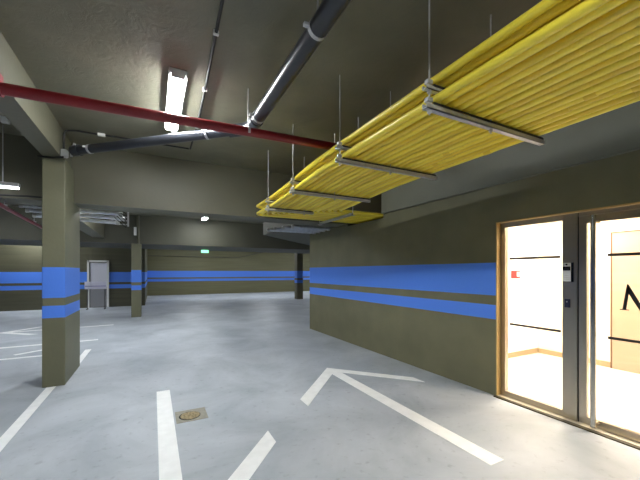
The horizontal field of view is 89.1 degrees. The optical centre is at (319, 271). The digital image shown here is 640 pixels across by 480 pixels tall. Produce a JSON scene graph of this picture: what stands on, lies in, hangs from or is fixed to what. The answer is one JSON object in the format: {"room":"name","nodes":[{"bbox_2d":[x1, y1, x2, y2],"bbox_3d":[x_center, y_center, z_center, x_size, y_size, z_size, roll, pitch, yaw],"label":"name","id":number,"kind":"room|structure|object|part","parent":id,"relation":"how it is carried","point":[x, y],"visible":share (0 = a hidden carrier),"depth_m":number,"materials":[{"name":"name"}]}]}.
{"room":"parking garage","nodes":[
{"label":"parking garage","id":0,"kind":"room"},
{"bbox_2d":[0,245,144,310],"bbox_3d":[-11.566,-0.200,13.395,7.670,3.500,0.200,0,0,-27],"label":"wall","id":1,"kind":"structure","parent":0,"point":[20,265],"depth_m":13.30,"materials":[{"name":"paint"}]},
{"bbox_2d":[87,260,108,307],"bbox_3d":[-9.698,0.520,14.214,0.800,2.060,0.090,0,0,-27],"label":"door","id":2,"kind":"structure","parent":1,"relation":"in","point":[97,270],"depth_m":14.20,"materials":[{"name":"grey metal"}]},
{"bbox_3d":[-9.695,1.090,14.241,0.610,0.880,0.045,0,0,-27],"label":"kick plate","id":3,"kind":"part","parent":2,"relation":"part of","materials":[{"name":"silver metal"}]},
{"bbox_2d":[145,249,146,302],"bbox_3d":[-9.820,-0.200,18.171,0.200,3.500,6.700,0,0,-27],"label":"wall","id":4,"kind":"structure","parent":0,"point":[145,249],"depth_m":16.08,"materials":[{"name":"paint"}]},
{"bbox_2d":[147,249,309,295],"bbox_3d":[-4.935,-0.200,24.559,14.730,3.500,0.200,0,0,-27],"label":"wall","id":5,"kind":"structure","parent":0,"point":[265,271],"depth_m":23.28,"materials":[{"name":"grey paint"}]},
{"bbox_2d":[148,252,262,257],"bbox_3d":[-7.701,-1.300,22.981,7.907,0.559,0.060,0,0,-27],"label":"conduit","id":6,"kind":"object","parent":5,"relation":"attached to","point":[259,252],"visible":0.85,"depth_m":22.70,"materials":[{"name":"metal"}]},
{"bbox_2d":[0,0,541,223],"bbox_3d":[-1.696,-2.050,9.865,22.400,0.200,29.500,0,0,-27],"label":"ceiling","id":7,"kind":"structure","parent":0,"point":[115,51],"depth_m":2.94,"materials":[{"name":"paint"}]},
{"bbox_2d":[0,116,9,124],"bbox_3d":[-3.972,-1.915,4.098,0.080,0.070,0.080,0,0,-27],"label":"junction box","id":8,"kind":"object","parent":7,"relation":"attached to","point":[3,119],"visible":0.74,"depth_m":4.07,"materials":[{"name":"white plastic"}]},
{"bbox_2d":[0,125,20,189],"bbox_3d":[-4.652,-1.532,4.075,1.350,0.835,0.080,0,0,-27],"label":"hanging light","id":9,"kind":"object","parent":7,"relation":"hanging from","point":[8,185],"visible":1,"depth_m":4.30,"materials":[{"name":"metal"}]},
{"bbox_3d":[-4.202,-1.570,4.305,0.011,0.760,0.011,0,0,-5],"label":"rod","id":10,"kind":"part","parent":9,"relation":"part of","materials":[{"name":"metal"}]},
{"bbox_2d":[0,185,18,189],"bbox_3d":[-4.652,-1.127,4.075,1.330,0.025,0.070,0,0,-27],"label":"diffuser","id":11,"kind":"object","parent":9,"relation":"attached to","point":[1,186],"depth_m":4.32,"materials":[{"name":"white plastic"}]},
{"bbox_2d":[0,194,41,197],"bbox_3d":[-4.537,-1.028,4.078,1.659,0.109,0.062,0,0,-29],"label":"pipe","id":12,"kind":"object","parent":7,"relation":"hanging from","point":[0,194],"visible":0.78,"depth_m":4.36,"materials":[{"name":"black plastic"}]},
{"bbox_2d":[0,200,41,228],"bbox_3d":[-5.951,-1.434,6.970,0.075,1.028,6.173,0,0,-31],"label":"pipe","id":13,"kind":"object","parent":7,"relation":"hanging from","point":[4,206],"visible":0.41,"depth_m":5.29,"materials":[{"name":"metal"}]},
{"bbox_2d":[0,32,70,165],"bbox_3d":[-1.323,-1.750,-0.061,0.210,0.400,11.100,0,0,-27],"label":"beam lengthwise","id":14,"kind":"structure","parent":7,"relation":"attached to","point":[34,120],"depth_m":3.37,"materials":[{"name":"paint"}]},
{"bbox_2d":[80,209,104,237],"bbox_3d":[-5.843,-1.540,7.903,0.330,0.820,6.200,0,0,-27],"label":"beam","id":15,"kind":"structure","parent":7,"relation":"attached to","point":[92,229],"depth_m":9.18,"materials":[{"name":"paint"}]},
{"bbox_2d":[114,212,128,227],"bbox_3d":[-3.654,-1.378,5.990,0.224,1.144,0.129,0,0,-27],"label":"bracket","id":16,"kind":"object","parent":7,"relation":"hanging from","point":[127,214],"visible":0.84,"depth_m":6.00,"materials":[{"name":"metal"}]},
{"bbox_2d":[19,204,122,215],"bbox_3d":[-4.289,-1.079,5.666,1.452,0.105,0.074,0,0,-27],"label":"pipe","id":17,"kind":"object","parent":16,"relation":"attached to","point":[20,205],"visible":0.74,"depth_m":5.75,"materials":[{"name":"metal"}]},
{"bbox_2d":[25,208,124,220],"bbox_3d":[-4.236,-1.000,5.694,1.412,0.112,0.074,0,0,-27],"label":"pipe","id":18,"kind":"object","parent":16,"relation":"attached to","point":[27,210],"visible":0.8,"depth_m":5.76,"materials":[{"name":"metal"}]},
{"bbox_2d":[32,213,119,224],"bbox_3d":[-4.236,-0.922,5.694,1.233,0.117,0.074,0,0,-27],"label":"pipe","id":19,"kind":"object","parent":16,"relation":"attached to","point":[34,215],"visible":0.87,"depth_m":5.78,"materials":[{"name":"metal"}]},
{"bbox_2d":[63,130,188,148],"bbox_3d":[-2.767,-1.810,4.743,1.587,0.280,0.057,0,0,-27],"label":"cable","id":20,"kind":"object","parent":7,"relation":"attached to","point":[65,131],"visible":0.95,"depth_m":4.55,"materials":[{"name":"black plastic"}]},
{"bbox_2d":[0,206,309,253],"bbox_3d":[-3.799,-1.460,13.957,22.000,0.980,2.700,0,0,-27],"label":"beam","id":21,"kind":"structure","parent":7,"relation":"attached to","point":[167,233],"depth_m":11.76,"materials":[{"name":"paint"}]},
{"bbox_2d":[134,215,139,242],"bbox_3d":[-6.259,-1.465,11.107,0.179,0.970,0.100,0,0,-27],"label":"downpipe","id":22,"kind":"object","parent":21,"relation":"attached to","point":[136,229],"visible":1,"depth_m":11.09,"materials":[{"name":"metal"}]},
{"bbox_2d":[0,133,347,226],"bbox_3d":[-4.761,-1.500,4.693,11.820,0.900,0.500,0,0,-27],"label":"beam","id":23,"kind":"structure","parent":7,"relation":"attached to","point":[118,180],"depth_m":5.44,"materials":[{"name":"paint"}]},
{"bbox_2d":[165,67,186,131],"bbox_3d":[-1.664,-1.903,3.709,0.160,0.095,1.320,0,0,-27],"label":"ceiling light","id":24,"kind":"object","parent":7,"relation":"attached to","point":[177,78],"visible":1,"depth_m":3.39,"materials":[{"name":"white plastic"}]},
{"bbox_2d":[0,73,358,149],"bbox_3d":[-3.408,-1.664,2.094,11.651,0.568,0.116,0,0,-27],"label":"pipe","id":25,"kind":"object","parent":7,"relation":"hanging from","point":[6,89],"visible":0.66,"depth_m":3.00,"materials":[{"name":"metal"}]},
{"bbox_3d":[-0.763,-1.747,3.453,0.011,0.402,0.011,0,0,-5],"label":"threaded rod","id":26,"kind":"part","parent":25,"relation":"part of","materials":[{"name":"metal"}]},
{"bbox_2d":[189,0,224,149],"bbox_3d":[-0.158,-1.933,1.302,0.087,0.035,8.461,0,0,-26],"label":"conduit","id":27,"kind":"object","parent":7,"relation":"attached to","point":[216,30],"visible":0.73,"depth_m":2.83,"materials":[{"name":"black metal"}]},
{"bbox_2d":[69,0,351,156],"bbox_3d":[0.052,-1.744,1.558,1.624,0.412,8.639,0,0,-40],"label":"drain pipe","id":28,"kind":"object","parent":7,"relation":"attached to","point":[326,15],"visible":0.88,"depth_m":2.90,"materials":[{"name":"grey plastic"}]},
{"bbox_2d":[69,145,82,156],"bbox_3d":[-3.227,-1.610,4.312,0.102,0.141,0.140,0,0,13],"label":"socket","id":29,"kind":"object","parent":28,"relation":"attached to","point":[74,150],"depth_m":4.25,"materials":[{"name":"grey plastic"}]},
{"bbox_2d":[265,150,313,214],"bbox_3d":[-0.493,-1.453,5.391,0.850,0.995,0.046,0,0,-27],"label":"hanger","id":30,"kind":"object","parent":7,"relation":"hanging from","point":[268,200],"visible":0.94,"depth_m":5.26,"materials":[{"name":"metal"}]},
{"bbox_3d":[-0.831,-1.453,5.217,0.010,0.995,0.010,0,0,40],"label":"threaded rod","id":31,"kind":"part","parent":30,"relation":"part of","materials":[{"name":"metal"}]},
{"bbox_2d":[256,0,562,208],"bbox_3d":[1.756,-1.253,3.335,2.828,0.148,7.527,0,0,-27],"label":"pipe","id":32,"kind":"object","parent":30,"relation":"on","point":[543,6],"visible":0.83,"depth_m":2.06,"materials":[{"name":"plastic"}]},
{"bbox_2d":[261,0,580,207],"bbox_3d":[1.805,-1.251,3.322,2.752,0.148,7.460,0,0,-27],"label":"pipe","id":33,"kind":"object","parent":30,"relation":"on","point":[564,5],"visible":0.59,"depth_m":2.04,"materials":[{"name":"plastic"}]},
{"bbox_2d":[256,0,609,223],"bbox_3d":[1.756,-1.119,3.335,2.828,0.148,7.527,0,0,-27],"label":"pipe","id":34,"kind":"object","parent":30,"relation":"on","point":[587,6],"visible":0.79,"depth_m":1.88,"materials":[{"name":"plastic"}]},
{"bbox_2d":[261,0,627,222],"bbox_3d":[1.804,-1.126,3.322,2.754,0.148,7.460,0,0,-27],"label":"pipe","id":35,"kind":"object","parent":30,"relation":"on","point":[611,4],"visible":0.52,"depth_m":1.86,"materials":[{"name":"plastic"}]},
{"bbox_2d":[263,222,331,244],"bbox_3d":[0.828,-1.510,11.331,6.170,0.880,6.200,0,0,-27],"label":"duct","id":36,"kind":"object","parent":7,"relation":"attached to","point":[303,238],"visible":0.04,"depth_m":9.27,"materials":[{"name":"metal"}]},
{"bbox_2d":[267,228,315,233],"bbox_3d":[-0.703,-1.025,8.206,1.310,0.072,0.074,0,0,-27],"label":"pipe","id":37,"kind":"object","parent":36,"relation":"attached to","point":[268,229],"visible":0.7,"depth_m":8.14,"materials":[{"name":"metal"}]},
{"bbox_2d":[273,227,319,232],"bbox_3d":[-0.549,-1.025,7.993,1.230,0.072,0.074,0,0,-27],"label":"pipe","id":38,"kind":"object","parent":36,"relation":"attached to","point":[274,228],"visible":0.73,"depth_m":7.92,"materials":[{"name":"metal"}]},
{"bbox_2d":[282,226,324,231],"bbox_3d":[-0.381,-1.025,7.787,1.120,0.072,0.074,0,0,-27],"label":"pipe","id":39,"kind":"object","parent":36,"relation":"attached to","point":[283,227],"visible":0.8,"depth_m":7.73,"materials":[{"name":"metal"}]},
{"bbox_2d":[291,225,329,230],"bbox_3d":[-0.204,-1.025,7.596,0.980,0.072,0.074,0,0,-27],"label":"pipe","id":40,"kind":"object","parent":36,"relation":"attached to","point":[292,226],"visible":1,"depth_m":7.54,"materials":[{"name":"metal"}]},
{"bbox_2d":[289,134,370,202],"bbox_3d":[0.173,-1.479,4.564,1.280,0.943,0.046,0,0,-27],"label":"hanger","id":41,"kind":"object","parent":7,"relation":"hanging from","point":[292,191],"visible":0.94,"depth_m":4.48,"materials":[{"name":"metal"}]},
{"bbox_2d":[269,0,584,204],"bbox_3d":[1.854,-1.246,3.310,2.676,0.148,7.393,0,0,-27],"label":"pipe","id":42,"kind":"object","parent":41,"relation":"on","point":[581,1],"visible":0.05,"depth_m":1.99,"materials":[{"name":"plastic"}]},
{"bbox_2d":[266,0,639,222],"bbox_3d":[1.854,-1.120,3.310,2.676,0.148,7.393,0,0,-27],"label":"pipe","id":43,"kind":"object","parent":41,"relation":"on","point":[628,6],"visible":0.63,"depth_m":1.88,"materials":[{"name":"plastic"}]},
{"bbox_2d":[272,7,639,221],"bbox_3d":[1.904,-1.122,3.298,2.599,0.148,7.326,0,0,-27],"label":"pipe","id":44,"kind":"object","parent":41,"relation":"on","point":[634,14],"visible":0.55,"depth_m":1.95,"materials":[{"name":"plastic"}]},
{"bbox_2d":[277,17,639,221],"bbox_3d":[1.952,-1.124,3.285,2.525,0.148,7.259,0,0,-27],"label":"pipe","id":45,"kind":"object","parent":41,"relation":"on","point":[634,23],"visible":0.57,"depth_m":2.02,"materials":[{"name":"plastic"}]},
{"bbox_2d":[282,26,639,221],"bbox_3d":[2.002,-1.126,3.273,2.446,0.148,7.192,0,0,-27],"label":"pipe","id":46,"kind":"object","parent":41,"relation":"on","point":[634,32],"visible":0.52,"depth_m":2.08,"materials":[{"name":"plastic"}]},
{"bbox_2d":[288,34,639,220],"bbox_3d":[2.052,-1.119,3.261,2.370,0.148,7.125,0,0,-27],"label":"pipe","id":47,"kind":"object","parent":41,"relation":"on","point":[634,41],"visible":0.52,"depth_m":2.15,"materials":[{"name":"plastic"}]},
{"bbox_2d":[294,44,639,220],"bbox_3d":[2.100,-1.121,3.248,2.295,0.148,7.058,0,0,-27],"label":"pipe","id":48,"kind":"object","parent":41,"relation":"on","point":[633,50],"visible":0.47,"depth_m":2.23,"materials":[{"name":"plastic"}]},
{"bbox_2d":[303,52,639,219],"bbox_3d":[2.155,-1.121,3.238,2.207,0.148,6.991,0,0,-27],"label":"pipe","id":49,"kind":"object","parent":41,"relation":"on","point":[628,60],"visible":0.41,"depth_m":2.29,"materials":[{"name":"plastic"}]},
{"bbox_2d":[306,60,639,219],"bbox_3d":[2.204,-1.124,3.226,2.131,0.148,6.924,0,0,-27],"label":"pipe","id":50,"kind":"object","parent":41,"relation":"on","point":[635,64],"visible":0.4,"depth_m":2.37,"materials":[{"name":"plastic"}]},
{"bbox_2d":[311,66,639,218],"bbox_3d":[2.259,-1.123,3.217,2.041,0.148,6.857,0,0,-27],"label":"pipe","id":51,"kind":"object","parent":41,"relation":"on","point":[635,71],"visible":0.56,"depth_m":2.46,"materials":[{"name":"plastic"}]},
{"bbox_2d":[317,74,639,218],"bbox_3d":[2.309,-1.127,3.204,1.964,0.152,6.790,0,0,-27],"label":"pipe","id":52,"kind":"object","parent":41,"relation":"on","point":[636,77],"visible":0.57,"depth_m":2.53,"materials":[{"name":"plastic"}]},
{"bbox_2d":[333,91,639,216],"bbox_3d":[2.457,-1.123,3.167,1.735,0.150,6.589,0,0,-27],"label":"pipe","id":53,"kind":"object","parent":41,"relation":"on","point":[632,95],"visible":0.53,"depth_m":2.82,"materials":[{"name":"plastic"}]},
{"bbox_2d":[339,96,639,215],"bbox_3d":[2.506,-1.121,3.155,1.658,0.149,6.522,0,0,-27],"label":"pipe","id":54,"kind":"object","parent":41,"relation":"on","point":[619,105],"visible":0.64,"depth_m":3.00,"materials":[{"name":"plastic"}]},
{"bbox_2d":[318,206,354,224],"bbox_3d":[0.284,-1.462,6.231,0.080,0.975,1.305,0,0,-27],"label":"support","id":55,"kind":"object","parent":7,"relation":"hanging from","point":[349,214],"visible":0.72,"depth_m":6.10,"materials":[{"name":"metal"}]},
{"bbox_2d":[335,75,436,179],"bbox_3d":[0.757,-1.500,3.503,1.350,0.900,0.046,0,0,-27],"label":"hanger","id":56,"kind":"object","parent":7,"relation":"hanging from","point":[341,160],"visible":0.9,"depth_m":3.37,"materials":[{"name":"metal"}]},
{"bbox_3d":[0.197,-1.500,3.216,0.010,0.900,0.010,0,0,-5],"label":"threaded rod","id":57,"kind":"part","parent":56,"relation":"part of","materials":[{"name":"metal"}]},
{"bbox_2d":[422,0,544,145],"bbox_3d":[1.292,-1.500,2.463,1.350,0.900,0.046,0,0,-27],"label":"hanger","id":58,"kind":"object","parent":7,"relation":"hanging from","point":[435,108],"visible":0.92,"depth_m":2.31,"materials":[{"name":"metal"}]},
{"bbox_3d":[0.732,-1.500,2.175,0.010,0.900,0.010,0,0,40],"label":"threaded rod","id":59,"kind":"part","parent":58,"relation":"part of","materials":[{"name":"metal"}]},
{"bbox_2d":[322,79,639,217],"bbox_3d":[2.358,-1.127,3.192,1.888,0.152,6.723,0,0,-27],"label":"pipe","id":60,"kind":"object","parent":58,"relation":"on","point":[637,82],"visible":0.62,"depth_m":2.59,"materials":[{"name":"plastic"}]},
{"bbox_2d":[328,85,639,217],"bbox_3d":[2.407,-1.128,3.180,1.811,0.151,6.656,0,0,-27],"label":"pipe","id":61,"kind":"object","parent":58,"relation":"on","point":[636,88],"visible":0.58,"depth_m":2.77,"materials":[{"name":"plastic"}]},
{"bbox_3d":[1.295,-1.500,2.464,0.010,0.900,0.010,0,0,40],"label":"threaded rod","id":62,"kind":"part","parent":58,"relation":"part of","materials":[{"name":"metal"}]},
{"bbox_2d":[381,101,639,213],"bbox_3d":[3.410,-1.515,1.657,0.060,0.870,9.830,0,0,-27],"label":"beam","id":63,"kind":"structure","parent":7,"relation":"attached to","point":[615,132],"depth_m":3.61,"materials":[{"name":"grey paint"}]},
{"bbox_2d":[0,291,639,479],"bbox_3d":[-1.696,1.644,9.865,22.400,0.212,29.500,0,0,-27],"label":"floor","id":64,"kind":"structure","parent":0,"point":[248,359],"depth_m":3.72,"materials":[{"name":"concrete"}]},
{"bbox_2d":[0,355,41,359],"bbox_3d":[-6.952,1.548,5.051,4.250,0.003,0.100,0,0,-28],"label":"painted line","id":65,"kind":"object","parent":64,"relation":"on","point":[37,355],"visible":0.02,"depth_m":5.88,"materials":[{"name":"paint"}]},
{"bbox_2d":[0,386,55,451],"bbox_3d":[-1.896,1.548,1.021,0.100,0.003,7.550,0,0,-27],"label":"painted line","id":66,"kind":"object","parent":64,"relation":"on","point":[13,429],"visible":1,"depth_m":3.43,"materials":[{"name":"paint"}]},
{"bbox_2d":[14,350,41,354],"bbox_3d":[-5.538,1.548,6.402,0.100,0.003,0.750,0,0,26],"label":"painted line","id":67,"kind":"object","parent":64,"relation":"on","point":[36,350],"visible":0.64,"depth_m":6.25,"materials":[{"name":"paint"}]},
{"bbox_2d":[0,339,97,348],"bbox_3d":[-7.197,1.548,6.218,4.886,0.003,0.120,0,0,-30],"label":"painted line","id":68,"kind":"object","parent":64,"relation":"on","point":[94,339],"visible":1,"depth_m":6.84,"materials":[{"name":"paint"}]},
{"bbox_2d":[1,324,113,334],"bbox_3d":[-7.072,1.548,8.721,2.319,0.003,1.372,0,0,-10],"label":"painted arrow","id":69,"kind":"object","parent":64,"relation":"on","point":[8,332],"visible":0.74,"depth_m":8.45,"materials":[{"name":"paint"}]},
{"bbox_2d":[42,158,79,387],"bbox_3d":[-3.833,0.000,4.844,0.250,3.100,1.020,0,0,-27],"label":"column","id":70,"kind":"structure","parent":64,"relation":"on","point":[60,214],"depth_m":4.41,"materials":[{"name":"paint"}]},
{"bbox_2d":[37,149,68,158],"bbox_3d":[-3.572,-1.587,4.342,0.343,0.126,0.103,0,0,-21],"label":"junction box","id":71,"kind":"object","parent":70,"relation":"attached to","point":[64,153],"visible":1,"depth_m":4.35,"materials":[{"name":"white plastic"}]},
{"bbox_2d":[80,349,90,362],"bbox_3d":[-4.330,1.548,5.910,0.100,0.003,1.330,0,0,-27],"label":"painted line","id":72,"kind":"object","parent":64,"relation":"on","point":[83,355],"visible":0.57,"depth_m":6.09,"materials":[{"name":"paint"}]},
{"bbox_2d":[85,281,106,309],"bbox_3d":[-9.347,0.975,13.551,0.760,1.150,0.350,0,0,-27],"label":"board","id":73,"kind":"object","parent":64,"relation":"on","point":[88,285],"visible":0.99,"depth_m":13.54,"materials":[{"name":"white"}]},
{"bbox_3d":[-9.065,1.050,13.702,0.033,1.000,0.033,0,0,40],"label":"leg","id":74,"kind":"part","parent":73,"relation":"part of","materials":[{"name":"black metal"}]},
{"bbox_2d":[131,244,141,316],"bbox_3d":[-6.418,0.290,11.374,0.300,2.520,0.500,0,0,-27],"label":"column","id":75,"kind":"structure","parent":64,"relation":"on","point":[136,249],"depth_m":11.15,"materials":[{"name":"paint"}]},
{"bbox_2d":[175,407,208,423],"bbox_3d":[-1.394,1.547,3.520,0.312,0.006,0.305,0,0,-27],"label":"floor drain","id":76,"kind":"object","parent":64,"relation":"on","point":[198,413],"visible":1,"depth_m":3.50,"materials":[{"name":"metal"}]},
{"bbox_2d":[157,390,275,479],"bbox_3d":[-1.390,1.548,2.977,2.262,0.003,1.950,0,0,22],"label":"painted arrow","id":77,"kind":"object","parent":64,"relation":"on","point":[168,453],"visible":1,"depth_m":2.82,"materials":[{"name":"paint"}]},
{"bbox_2d":[295,253,302,298],"bbox_3d":[-1.226,-0.200,18.708,0.360,3.500,0.400,0,0,-27],"label":"column","id":78,"kind":"structure","parent":64,"relation":"on","point":[298,256],"depth_m":18.54,"materials":[{"name":"paint"}]},
{"bbox_2d":[300,368,503,464],"bbox_3d":[0.792,1.548,3.908,2.224,0.003,2.032,0,0,21],"label":"painted arrow","id":79,"kind":"object","parent":64,"relation":"on","point":[482,454],"visible":1,"depth_m":3.79,"materials":[{"name":"paint"}]},
{"bbox_2d":[355,194,380,212],"bbox_3d":[1.554,-1.430,6.954,1.080,1.040,1.450,0,0,-27],"label":"wall","id":80,"kind":"structure","parent":0,"point":[374,206],"depth_m":7.48,"materials":[{"name":"paint"}]},
{"bbox_2d":[310,150,639,394],"bbox_3d":[2.790,-0.200,3.148,0.200,3.500,13.050,0,0,-27],"label":"wall","id":81,"kind":"structure","parent":0,"point":[415,286],"depth_m":4.87,"materials":[{"name":"paint"}]},
{"bbox_2d":[501,215,561,415],"bbox_3d":[2.461,0.466,3.788,0.060,2.148,0.708,0,0,-27],"label":"window","id":82,"kind":"structure","parent":81,"relation":"in","point":[504,226],"depth_m":4.04,"materials":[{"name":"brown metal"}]},
{"bbox_2d":[493,394,639,449],"bbox_3d":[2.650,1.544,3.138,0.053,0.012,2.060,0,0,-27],"label":"trim","id":83,"kind":"structure","parent":81,"relation":"attached to","point":[496,396],"depth_m":3.29,"materials":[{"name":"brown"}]},
{"bbox_2d":[496,202,639,394],"bbox_3d":[2.704,0.465,3.166,0.075,2.170,2.060,0,0,-27],"label":"trim","id":84,"kind":"structure","parent":81,"relation":"attached to","point":[498,224],"depth_m":4.06,"materials":[{"name":"brown wood"}]},
{"bbox_2d":[562,213,578,421],"bbox_3d":[2.646,0.466,3.415,0.072,2.148,0.143,0,0,-27],"label":"post","id":85,"kind":"object","parent":81,"relation":"in","point":[570,222],"depth_m":3.39,"materials":[{"name":"silver metal"}]},
{"bbox_2d":[564,299,569,307],"bbox_3d":[2.596,0.327,3.411,0.020,0.090,0.048,0,0,-27],"label":"switch","id":86,"kind":"object","parent":85,"relation":"attached to","point":[566,301],"visible":1,"depth_m":3.40,"materials":[{"name":"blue plastic"}]},
{"bbox_2d":[563,262,573,281],"bbox_3d":[2.598,0.002,3.404,0.022,0.204,0.096,0,0,-27],"label":"intercom","id":87,"kind":"object","parent":85,"relation":"attached to","point":[568,267],"visible":1,"depth_m":3.39,"materials":[{"name":"black"}]},
{"bbox_2d":[578,204,639,442],"bbox_3d":[2.906,0.466,2.797,0.174,2.148,1.195,0,0,-27],"label":"door","id":88,"kind":"structure","parent":81,"relation":"in","point":[633,211],"depth_m":3.16,"materials":[{"name":"glass"}]},
{"bbox_3d":[2.957,0.466,2.823,0.060,2.148,1.195,0,0,-27],"label":"frame","id":89,"kind":"part","parent":88,"relation":"part of","materials":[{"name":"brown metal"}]},
{"bbox_2d":[508,224,537,352],"bbox_3d":[3.019,0.250,5.689,2.530,2.600,0.100,0,0,-27],"label":"wall","id":90,"kind":"structure","parent":0,"point":[522,240],"depth_m":6.02,"materials":[{"name":"white paint"}]},
{"bbox_2d":[511,271,519,277],"bbox_3d":[3.554,0.045,5.899,0.255,0.140,0.015,0,0,-27],"label":"safety sign","id":91,"kind":"object","parent":90,"relation":"attached to","point":[514,274],"visible":1,"depth_m":5.89,"materials":[{"name":"red plastic"}]},
{"bbox_2d":[508,348,537,357],"bbox_3d":[3.047,1.494,5.639,2.495,0.088,0.015,0,0,-27],"label":"baseboard","id":92,"kind":"structure","parent":90,"relation":"attached to","point":[534,350],"depth_m":5.98,"materials":[{"name":"beige wood"}]},
{"bbox_2d":[538,218,639,361],"bbox_3d":[5.384,0.250,3.964,0.100,2.600,5.330,0,0,-27],"label":"wall","id":93,"kind":"structure","parent":0,"point":[549,234],"depth_m":5.90,"materials":[{"name":"beige paint"}]},
{"bbox_2d":[538,348,609,367],"bbox_3d":[4.416,1.494,5.721,0.015,0.088,1.120,0,0,-27],"label":"baseboard","id":94,"kind":"structure","parent":93,"relation":"attached to","point":[540,350],"depth_m":5.89,"materials":[{"name":"beige wood"}]},
{"bbox_2d":[610,230,639,373],"bbox_3d":[5.031,0.451,4.497,0.040,2.175,1.602,0,0,-27],"label":"wall panel","id":95,"kind":"object","parent":93,"relation":"attached to","point":[624,270],"visible":1,"depth_m":5.05,"materials":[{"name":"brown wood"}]}
]}

